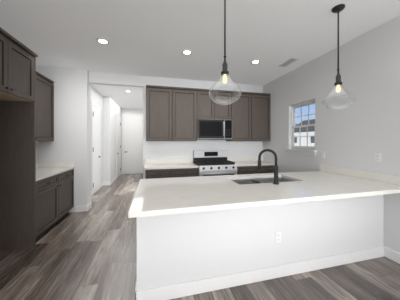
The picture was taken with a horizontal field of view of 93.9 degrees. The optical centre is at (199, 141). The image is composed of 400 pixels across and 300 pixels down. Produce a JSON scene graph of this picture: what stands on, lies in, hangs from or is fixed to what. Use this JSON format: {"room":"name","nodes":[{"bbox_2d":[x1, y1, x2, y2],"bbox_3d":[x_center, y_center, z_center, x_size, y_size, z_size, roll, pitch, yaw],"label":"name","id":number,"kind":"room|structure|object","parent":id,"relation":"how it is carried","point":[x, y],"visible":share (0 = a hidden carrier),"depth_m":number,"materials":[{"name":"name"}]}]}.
{"room":"kitchen","nodes":[
{"label":"kitchen","id":0,"kind":"room"},
{"bbox_2d":[0,173,399,299],"bbox_3d":[-0.341,1.490,2.646,7.030,0.100,13.500,0,0,-14],"label":"floor","id":1,"kind":"structure","parent":0,"point":[90,253],"depth_m":2.07,"materials":[{"name":"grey wood"}]},
{"bbox_2d":[0,175,59,250],"bbox_3d":[-2.644,0.995,2.800,0.628,0.890,0.643,0,0,-14],"label":"base cabinet","id":2,"kind":"object","parent":1,"relation":"on","point":[36,200],"depth_m":2.52,"materials":[{"name":"brown wood"}]},
{"bbox_2d":[0,167,71,182],"bbox_3d":[-2.718,0.529,3.113,0.635,0.039,1.286,0,0,-14],"label":"countertop","id":3,"kind":"structure","parent":2,"relation":"on","point":[37,172],"depth_m":2.53,"materials":[{"name":"white stone"}]},
{"bbox_2d":[60,167,73,218],"bbox_3d":[-2.799,0.995,3.424,0.628,0.890,0.643,0,0,-14],"label":"base cabinet","id":4,"kind":"object","parent":1,"relation":"on","point":[66,177],"depth_m":3.51,"materials":[{"name":"brown wood"}]},
{"bbox_2d":[144,169,197,178],"bbox_3d":[-0.623,0.995,4.084,1.073,0.890,0.628,0,0,-14],"label":"base cabinet","id":5,"kind":"object","parent":1,"relation":"on","point":[149,173],"depth_m":3.77,"materials":[{"name":"brown wood"}]},
{"bbox_2d":[144,161,198,168],"bbox_3d":[-0.636,0.529,4.076,1.103,0.039,0.638,0,0,-14],"label":"countertop","id":6,"kind":"structure","parent":5,"relation":"on","point":[183,164],"depth_m":3.85,"materials":[{"name":"white stone"}]},
{"bbox_2d":[193,150,236,175],"bbox_3d":[0.334,0.828,4.249,0.848,1.225,0.712,0,0,-14],"label":"range","id":7,"kind":"object","parent":1,"relation":"on","point":[212,162],"visible":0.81,"depth_m":4.09,"materials":[{"name":"silver metal"}]},
{"bbox_2d":[237,165,277,174],"bbox_3d":[1.242,0.995,4.546,1.041,0.890,0.628,0,0,-14],"label":"base cabinet","id":8,"kind":"object","parent":1,"relation":"on","point":[241,169],"depth_m":4.22,"materials":[{"name":"brown wood"}]},
{"bbox_2d":[233,161,274,164],"bbox_3d":[1.243,0.529,4.541,1.041,0.039,0.638,0,0,-14],"label":"countertop","id":9,"kind":"structure","parent":8,"relation":"on","point":[236,162],"depth_m":4.35,"materials":[{"name":"white stone"}]},
{"bbox_2d":[137,194,383,290],"bbox_3d":[0.866,0.996,2.061,2.965,0.888,0.120,0,0,-14],"label":"wall","id":10,"kind":"structure","parent":1,"relation":"on","point":[177,248],"depth_m":1.91,"materials":[{"name":"paint"}]},
{"bbox_2d":[135,246,384,299],"bbox_3d":[0.862,1.377,1.988,2.953,0.125,0.020,0,0,-14],"label":"baseboard","id":11,"kind":"structure","parent":10,"relation":"attached to","point":[178,290],"depth_m":1.90,"materials":[{"name":"white wood"}]},
{"bbox_2d":[128,149,399,217],"bbox_3d":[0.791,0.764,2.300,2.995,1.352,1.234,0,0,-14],"label":"countertop","id":12,"kind":"structure","parent":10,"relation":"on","point":[160,196],"depth_m":1.99,"materials":[{"name":"white stone"}]},
{"bbox_2d":[257,149,279,184],"bbox_3d":[0.841,0.298,2.248,0.220,0.421,0.223,0,0,-14],"label":"faucet","id":13,"kind":"object","parent":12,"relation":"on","point":[275,182],"depth_m":2.24,"materials":[{"name":"black metal"}]},
{"bbox_2d":[275,231,280,242],"bbox_3d":[0.833,1.017,1.986,0.072,0.116,0.008,0,0,-14],"label":"outlet","id":14,"kind":"object","parent":10,"relation":"attached to","point":[277,237],"visible":1,"depth_m":1.98,"materials":[{"name":"white plastic"}]},
{"bbox_2d":[0,0,399,108],"bbox_3d":[-0.341,-1.540,2.646,7.030,0.100,13.500,0,0,-14],"label":"ceiling","id":15,"kind":"structure","parent":0,"point":[152,38],"depth_m":2.58,"materials":[{"name":"paint"}]},
{"bbox_2d":[96,38,109,44],"bbox_3d":[-1.437,-1.484,2.767,0.184,0.010,0.184,0,0,-14],"label":"recessed light","id":16,"kind":"object","parent":15,"relation":"in","point":[103,41],"visible":0.98,"depth_m":2.76,"materials":[{"name":"white"}]},
{"bbox_2d":[181,49,192,54],"bbox_3d":[-0.216,-1.484,3.106,0.184,0.010,0.184,0,0,-14],"label":"recessed light","id":17,"kind":"object","parent":15,"relation":"in","point":[187,52],"visible":1,"depth_m":3.10,"materials":[{"name":"white plastic"}]},
{"bbox_2d":[209,0,241,104],"bbox_3d":[0.235,-0.917,1.758,0.310,1.144,0.310,0,0,-14],"label":"pendant light","id":18,"kind":"object","parent":15,"relation":"hanging from","point":[224,73],"visible":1,"depth_m":1.75,"materials":[{"name":"clear glass"}]},
{"bbox_2d":[251,59,260,63],"bbox_3d":[1.036,-1.484,3.479,0.184,0.010,0.184,0,0,-14],"label":"recessed light","id":19,"kind":"object","parent":15,"relation":"in","point":[256,61],"visible":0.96,"depth_m":3.45,"materials":[{"name":"white plastic"}]},
{"bbox_2d":[279,58,297,66],"bbox_3d":[1.655,-1.486,3.514,0.160,0.008,0.360,0,0,-14],"label":"ceiling vent","id":20,"kind":"object","parent":15,"relation":"in","point":[287,62],"visible":0.98,"depth_m":3.50,"materials":[{"name":"white metal"}]},
{"bbox_2d":[322,4,355,110],"bbox_3d":[1.540,-0.917,2.081,0.310,1.144,0.310,0,0,-14],"label":"pendant light","id":21,"kind":"object","parent":15,"relation":"hanging from","point":[337,9],"visible":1,"depth_m":2.07,"materials":[{"name":"clear glass"}]},
{"bbox_2d":[36,16,399,252],"bbox_3d":[-0.341,-0.025,2.646,5.270,2.930,12.740,0,0,-14],"label":"wall","id":22,"kind":"structure","parent":0,"point":[361,131],"depth_m":3.67,"materials":[{"name":"paint"}]},
{"bbox_2d":[0,27,35,102],"bbox_3d":[-2.443,-0.865,2.002,0.635,0.650,0.940,0,0,-14],"label":"upper cabinet","id":23,"kind":"object","parent":22,"relation":"attached to","point":[17,61],"depth_m":2.24,"materials":[{"name":"brown wood"}]},
{"bbox_2d":[0,103,35,142],"bbox_3d":[-2.814,-0.600,2.758,0.278,1.180,0.643,0,0,-14],"label":"panel","id":24,"kind":"object","parent":22,"relation":"attached to","point":[17,120],"depth_m":2.49,"materials":[{"name":"brown wood"}]},
{"bbox_2d":[0,163,39,174],"bbox_3d":[-3.017,0.457,3.039,0.020,0.104,1.286,0,0,-14],"label":"backsplash","id":25,"kind":"structure","parent":22,"relation":"attached to","point":[23,166],"depth_m":2.49,"materials":[{"name":"brown wood"}]},
{"bbox_2d":[36,71,53,140],"bbox_3d":[-2.969,-0.600,3.382,0.278,1.180,0.643,0,0,-14],"label":"upper cabinet","id":26,"kind":"object","parent":22,"relation":"attached to","point":[44,86],"depth_m":3.42,"materials":[{"name":"brown wood"}]},
{"bbox_2d":[40,163,73,166],"bbox_3d":[-2.861,0.457,3.730,0.615,0.104,0.020,0,0,-14],"label":"backsplash","id":27,"kind":"structure","parent":22,"relation":"attached to","point":[41,164],"depth_m":3.72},
{"bbox_2d":[76,182,103,208],"bbox_3d":[-2.916,1.377,5.073,0.016,0.125,2.150,0,0,-14],"label":"baseboard","id":28,"kind":"structure","parent":22,"relation":"attached to","point":[97,188],"depth_m":5.39,"materials":[{"name":"white wood"}]},
{"bbox_2d":[92,102,100,194],"bbox_3d":[-2.971,0.185,5.394,0.059,2.510,0.800,0,0,-14],"label":"hall door","id":29,"kind":"structure","parent":22,"relation":"in","point":[96,145],"depth_m":5.42,"materials":[{"name":"white painted wood"},{"name":"black metal hardware"}]},
{"bbox_2d":[109,171,121,184],"bbox_3d":[-3.225,1.377,7.229,0.020,0.125,2.216,0,0,-14],"label":"baseboard","id":30,"kind":"structure","parent":22,"relation":"attached to","point":[110,182],"depth_m":6.78,"materials":[{"name":"white wood"}]},
{"bbox_2d":[116,114,120,175],"bbox_3d":[-3.297,0.185,7.624,0.059,2.510,0.940,0,0,-14],"label":"hall door","id":31,"kind":"structure","parent":22,"relation":"in","point":[118,144],"depth_m":7.59,"materials":[{"name":"white wood"}]},
{"bbox_2d":[122,113,142,173],"bbox_3d":[-2.985,0.095,8.397,0.980,2.690,0.059,0,0,-14],"label":"door","id":32,"kind":"structure","parent":22,"relation":"in","point":[132,142],"depth_m":8.41,"materials":[{"name":"white wood"}]},
{"bbox_2d":[124,170,142,173],"bbox_3d":[-2.921,1.377,8.437,1.142,0.125,0.016,0,0,-14],"label":"baseboard","id":33,"kind":"structure","parent":22,"relation":"attached to","point":[125,172],"depth_m":8.40,"materials":[{"name":"white"}]},
{"bbox_2d":[146,85,195,140],"bbox_3d":[-0.643,-0.600,4.223,1.100,1.180,0.348,0,0,-14],"label":"upper cabinet","id":34,"kind":"object","parent":22,"relation":"attached to","point":[174,113],"depth_m":4.05,"materials":[{"name":"brown wood"}]},
{"bbox_2d":[145,157,262,164],"bbox_3d":[0.214,0.457,4.605,3.008,0.104,0.020,0,0,-14],"label":"backsplash","id":35,"kind":"structure","parent":22,"relation":"attached to","point":[158,161],"depth_m":4.40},
{"bbox_2d":[196,89,231,120],"bbox_3d":[0.293,-0.853,4.455,0.830,0.675,0.348,0,0,-14],"label":"upper cabinet","id":36,"kind":"object","parent":22,"relation":"attached to","point":[206,108],"depth_m":4.28,"materials":[{"name":"brown wood"}]},
{"bbox_2d":[197,119,231,139],"bbox_3d":[0.306,-0.272,4.404,0.818,0.467,0.453,0,0,-14],"label":"microwave","id":37,"kind":"object","parent":36,"relation":"attached to","point":[213,129],"visible":1,"depth_m":4.22,"materials":[{"name":"black metal"}]},
{"bbox_2d":[226,91,270,140],"bbox_3d":[1.205,-0.600,4.681,1.048,1.180,0.348,0,0,-14],"label":"upper cabinet","id":38,"kind":"object","parent":22,"relation":"attached to","point":[251,111],"depth_m":4.52,"materials":[{"name":"brown wood"}]},
{"bbox_2d":[286,99,316,155],"bbox_3d":[2.025,-0.260,3.700,0.161,1.030,0.750,0,0,-14],"label":"window","id":39,"kind":"structure","parent":22,"relation":"in","point":[300,149],"depth_m":3.75,"materials":[{"name":"white"}]},
{"bbox_2d":[375,153,380,161],"bbox_3d":[2.301,0.209,2.419,0.008,0.116,0.072,0,0,-14],"label":"outlet","id":40,"kind":"object","parent":22,"relation":"attached to","point":[377,157],"visible":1,"depth_m":2.41,"materials":[{"name":"white plastic"}]},
{"bbox_2d":[385,247,399,263],"bbox_3d":[2.954,1.377,-0.230,0.016,0.125,5.333,0,0,-14],"label":"baseboard","id":41,"kind":"structure","parent":22,"relation":"attached to","point":[391,254],"depth_m":2.26,"materials":[{"name":"white wood"}]},
{"label":"outside","id":42,"kind":"structure","parent":0,"visible":0},
{"bbox_2d":[295,104,314,123],"bbox_3d":[61.078,-26.060,56.322,0.001,65.000,320.000,0,0,-14],"label":"sky","id":43,"kind":"structure","parent":42,"point":[306,110],"depth_m":92.36,"materials":[{"name":"blue"}]},
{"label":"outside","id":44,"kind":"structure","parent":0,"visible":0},
{"bbox_2d":[294,119,314,145],"bbox_3d":[26.824,-1.580,32.392,58.000,7.040,110.000,0,0,-14],"label":"houses","id":45,"kind":"structure","parent":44,"point":[305,134],"depth_m":37.29,"materials":[{"name":"white"}]}
]}

